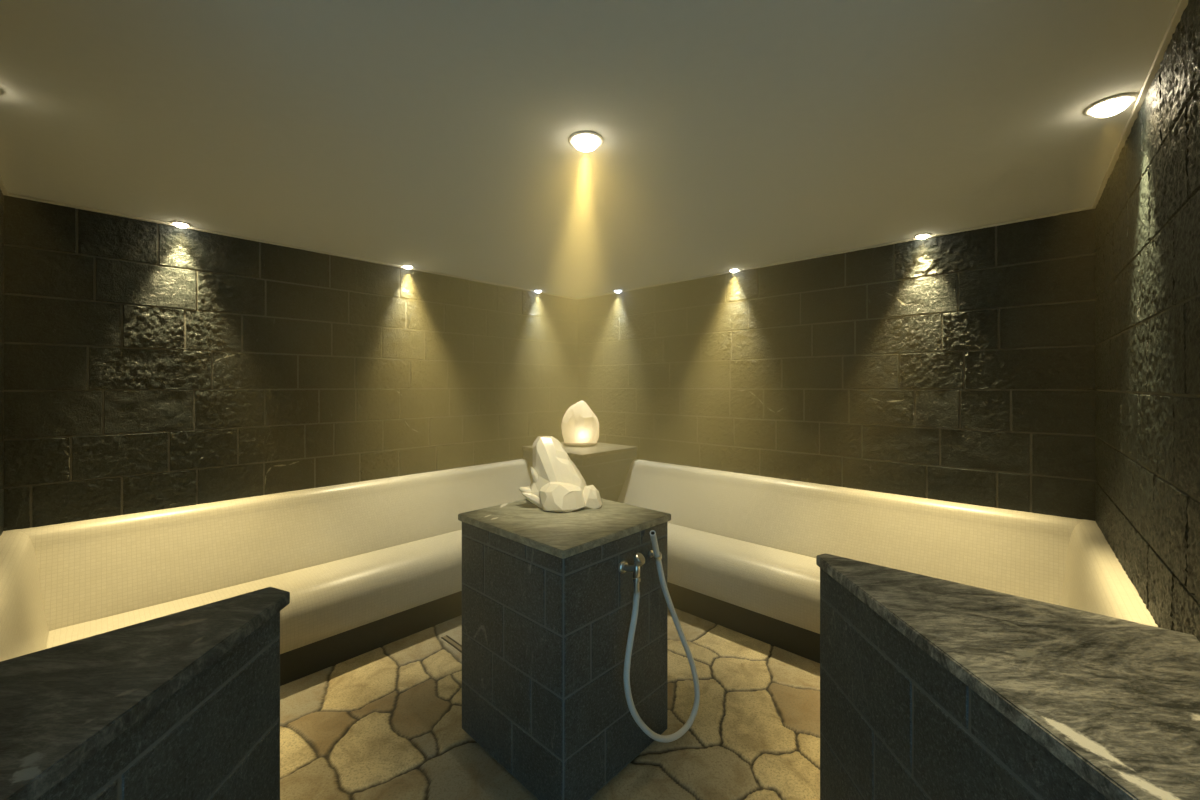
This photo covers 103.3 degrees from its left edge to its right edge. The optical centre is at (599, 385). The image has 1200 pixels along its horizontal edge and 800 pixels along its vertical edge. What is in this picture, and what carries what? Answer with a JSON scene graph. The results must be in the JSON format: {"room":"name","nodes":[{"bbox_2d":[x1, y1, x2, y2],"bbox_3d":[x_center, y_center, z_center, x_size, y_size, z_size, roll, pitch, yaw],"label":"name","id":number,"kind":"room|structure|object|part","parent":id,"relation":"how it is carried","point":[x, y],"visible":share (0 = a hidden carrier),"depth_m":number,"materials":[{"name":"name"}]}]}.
{"room":"spa","nodes":[
{"label":"spa","id":0,"kind":"room"},
{"bbox_2d":[0,189,3,535],"bbox_3d":[-1.864,0.330,1.247,2.835,2.500,0.166,0,0,43],"label":"wall","id":1,"kind":"structure","parent":0,"point":[1,193],"depth_m":2.22,"materials":[{"name":"stone"}]},
{"bbox_2d":[0,175,7,195],"bbox_3d":[-1.811,-0.914,1.303,2.835,0.012,0.020,0,0,43],"label":"trim","id":2,"kind":"structure","parent":1,"relation":"attached to","point":[2,185],"depth_m":2.19,"materials":[{"name":"paint"}]},
{"bbox_2d":[2,195,577,530],"bbox_3d":[-1.593,0.330,3.704,0.166,2.500,4.120,0,0,43],"label":"wall","id":3,"kind":"structure","parent":0,"point":[149,366],"depth_m":2.92,"materials":[{"name":"stone"}]},
{"bbox_2d":[3,193,577,299],"bbox_3d":[-1.537,-0.914,3.652,0.020,0.012,3.820,0,0,43],"label":"trim","id":4,"kind":"structure","parent":3,"relation":"attached to","point":[9,194],"depth_m":2.93,"materials":[{"name":"paint"}]},
{"bbox_2d":[280,606,819,799],"bbox_3d":[-0.112,1.583,1.535,5.281,0.011,5.229,0,0,43],"label":"floor","id":5,"kind":"structure","parent":0,"point":[385,722],"depth_m":2.17,"materials":[{"name":"beige stone"}]},
{"bbox_2d":[0,587,289,799],"bbox_3d":[-1.042,1.069,0.826,0.530,1.029,0.976,0,0,0],"label":"wall","id":6,"kind":"structure","parent":5,"relation":"on","point":[183,705],"depth_m":0.94,"materials":[{"name":"stone"}]},
{"bbox_2d":[0,459,532,685],"bbox_3d":[-1.055,1.139,2.679,2.094,0.889,3.101,0,0,43],"label":"bench","id":7,"kind":"object","parent":5,"relation":"on","point":[364,566],"visible":0.63,"depth_m":2.72,"materials":[{"name":"beige tile"}]},
{"bbox_3d":[-1.030,1.260,2.676,2.054,0.295,3.071,0,0,43],"label":"seat","id":8,"kind":"part","parent":7,"relation":"part of","materials":[{"name":"beige tile"}]},
{"bbox_2d":[441,635,461,652],"bbox_3d":[-0.835,1.580,2.850,0.400,0.007,0.041,0,0,43],"label":"floor drain","id":9,"kind":"object","parent":5,"relation":"in","point":[446,638],"visible":0.52,"depth_m":2.91,"materials":[{"name":"metal"}]},
{"bbox_2d":[458,498,670,799],"bbox_3d":[-0.161,1.083,2.158,0.710,1.001,0.664,0,0,43],"label":"stone pillar","id":10,"kind":"structure","parent":5,"relation":"on","point":[547,603],"depth_m":1.89,"materials":[{"name":"stone"}]},
{"bbox_2d":[519,436,601,512],"bbox_3d":[-0.196,0.419,2.292,0.348,0.339,0.271,0,0,-31],"label":"crystal","id":11,"kind":"object","parent":10,"relation":"on","point":[557,485],"visible":1,"depth_m":2.25},
{"bbox_2d":[618,553,644,593],"bbox_3d":[0.131,0.744,1.898,0.104,0.160,0.052,0,0,36],"label":"tap","id":12,"kind":"object","parent":10,"relation":"attached to","point":[639,559],"visible":1,"depth_m":1.88,"materials":[{"name":"silver metal"}]},
{"bbox_3d":[0.156,0.697,1.881,0.045,0.066,0.049,0,0,31],"label":"handle","id":13,"kind":"part","parent":12,"relation":"part of","materials":[{"name":"silver metal"}]},
{"bbox_2d":[623,530,699,742],"bbox_3d":[0.283,1.076,2.044,0.078,0.985,0.542,0,0,38],"label":"hose","id":14,"kind":"object","parent":12,"relation":"attached to","point":[626,673],"visible":0.99,"depth_m":2.02,"materials":[{"name":"rubber"}]},
{"bbox_2d":[648,550,661,560],"bbox_3d":[0.240,0.731,2.043,0.056,0.036,0.041,0,0,43],"label":"clip","id":15,"kind":"object","parent":10,"relation":"attached to","point":[651,553],"visible":0.8,"depth_m":2.03,"materials":[{"name":"silver metal"}]},
{"bbox_3d":[0.226,0.729,2.054,0.021,0.032,0.032,0,0,43],"label":"stem","id":16,"kind":"part","parent":15,"relation":"part of","materials":[{"name":"silver metal"}]},
{"bbox_2d":[522,442,637,501],"bbox_3d":[-0.192,1.081,4.487,0.813,1.007,0.737,0,0,43],"label":"pedestal","id":17,"kind":"object","parent":5,"relation":"on","point":[605,466],"visible":0.23,"depth_m":4.22,"materials":[{"name":"stone"}]},
{"bbox_2d":[561,401,598,446],"bbox_3d":[-0.194,0.361,4.600,0.315,0.432,0.315,0,0,-40],"label":"lamp","id":18,"kind":"object","parent":17,"relation":"on","point":[580,425],"visible":1,"depth_m":4.51,"materials":[{"name":"white stone"}]},
{"bbox_2d":[617,459,1157,662],"bbox_3d":[0.845,1.139,2.755,3.090,0.889,1.907,0,0,43],"label":"bench","id":19,"kind":"object","parent":5,"relation":"on","point":[743,549],"visible":0.46,"depth_m":2.93,"materials":[{"name":"beige tile"}]},
{"bbox_3d":[0.782,1.260,2.727,3.017,0.295,1.849,0,0,41],"label":"seat","id":20,"kind":"part","parent":19,"relation":"part of","materials":[{"name":"beige tile"}]},
{"bbox_2d":[816,553,1199,799],"bbox_3d":[1.014,1.069,0.974,0.615,1.029,1.196,0,0,0],"label":"wall","id":21,"kind":"structure","parent":5,"relation":"on","point":[931,688],"depth_m":1.00,"materials":[{"name":"stone"}]},
{"bbox_2d":[0,0,1178,298],"bbox_3d":[-0.106,-0.980,1.455,5.394,0.120,5.343,0,0,43],"label":"ceiling","id":22,"kind":"structure","parent":0,"point":[429,135],"depth_m":1.63,"materials":[{"name":"paint"}]},
{"bbox_2d":[171,221,190,227],"bbox_3d":[-2.380,-0.909,2.698,0.083,0.025,0.083,0,0,0],"label":"recessed light","id":23,"kind":"object","parent":22,"relation":"in","point":[179,224],"visible":1,"depth_m":2.68,"materials":[{"name":"white glass"}]},
{"bbox_2d":[402,265,412,268],"bbox_3d":[-1.480,-0.909,3.657,0.083,0.025,0.083,0,0,0],"label":"recessed light","id":24,"kind":"object","parent":22,"relation":"in","point":[404,266],"visible":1,"depth_m":3.64,"materials":[{"name":"white glass"}]},
{"bbox_2d":[568,131,603,151],"bbox_3d":[-0.052,-0.903,1.780,0.132,0.037,0.132,0,0,0],"label":"recessed light","id":25,"kind":"object","parent":22,"relation":"in","point":[585,141],"visible":1,"depth_m":1.75,"materials":[{"name":"white glass"}]},
{"bbox_2d":[729,268,739,272],"bbox_3d":[1.063,-0.909,3.765,0.083,0.025,0.083,0,0,0],"label":"recessed light","id":26,"kind":"object","parent":22,"relation":"in","point":[733,270],"visible":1,"depth_m":3.74,"materials":[{"name":"white glass"}]},
{"bbox_2d":[915,233,930,239],"bbox_3d":[1.975,-0.909,2.908,0.083,0.025,0.083,0,0,0],"label":"recessed light","id":27,"kind":"object","parent":22,"relation":"in","point":[923,235],"visible":1,"depth_m":2.89,"materials":[{"name":"white glass"}]},
{"bbox_2d":[1084,93,1137,117],"bbox_3d":[1.669,-0.904,1.554,0.122,0.034,0.122,0,0,0],"label":"recessed light","id":28,"kind":"object","parent":22,"relation":"in","point":[1112,105],"visible":1,"depth_m":1.53,"materials":[{"name":"white glass"}]},
{"bbox_2d":[578,209,1096,520],"bbox_3d":[1.238,0.330,3.758,3.920,2.500,0.166,0,0,43],"label":"wall","id":29,"kind":"structure","parent":0,"point":[959,367],"depth_m":3.09,"materials":[{"name":"stone"}]},
{"bbox_2d":[578,206,1091,299],"bbox_3d":[1.149,-0.914,3.736,3.820,0.012,0.020,0,0,43],"label":"trim","id":30,"kind":"structure","parent":29,"relation":"attached to","point":[1090,207],"depth_m":3.11,"materials":[{"name":"paint"}]},
{"bbox_2d":[1094,0,1199,641],"bbox_3d":[1.694,0.330,1.355,0.161,2.500,2.753,0,0,41],"label":"wall","id":31,"kind":"structure","parent":0,"point":[1147,277],"depth_m":1.37,"materials":[{"name":"stone"}]},
{"bbox_2d":[1092,0,1188,208],"bbox_3d":[1.634,-0.914,1.407,0.020,0.012,2.753,0,0,41],"label":"trim","id":32,"kind":"structure","parent":31,"relation":"attached to","point":[1182,4],"depth_m":1.44,"materials":[{"name":"paint"}]}
]}

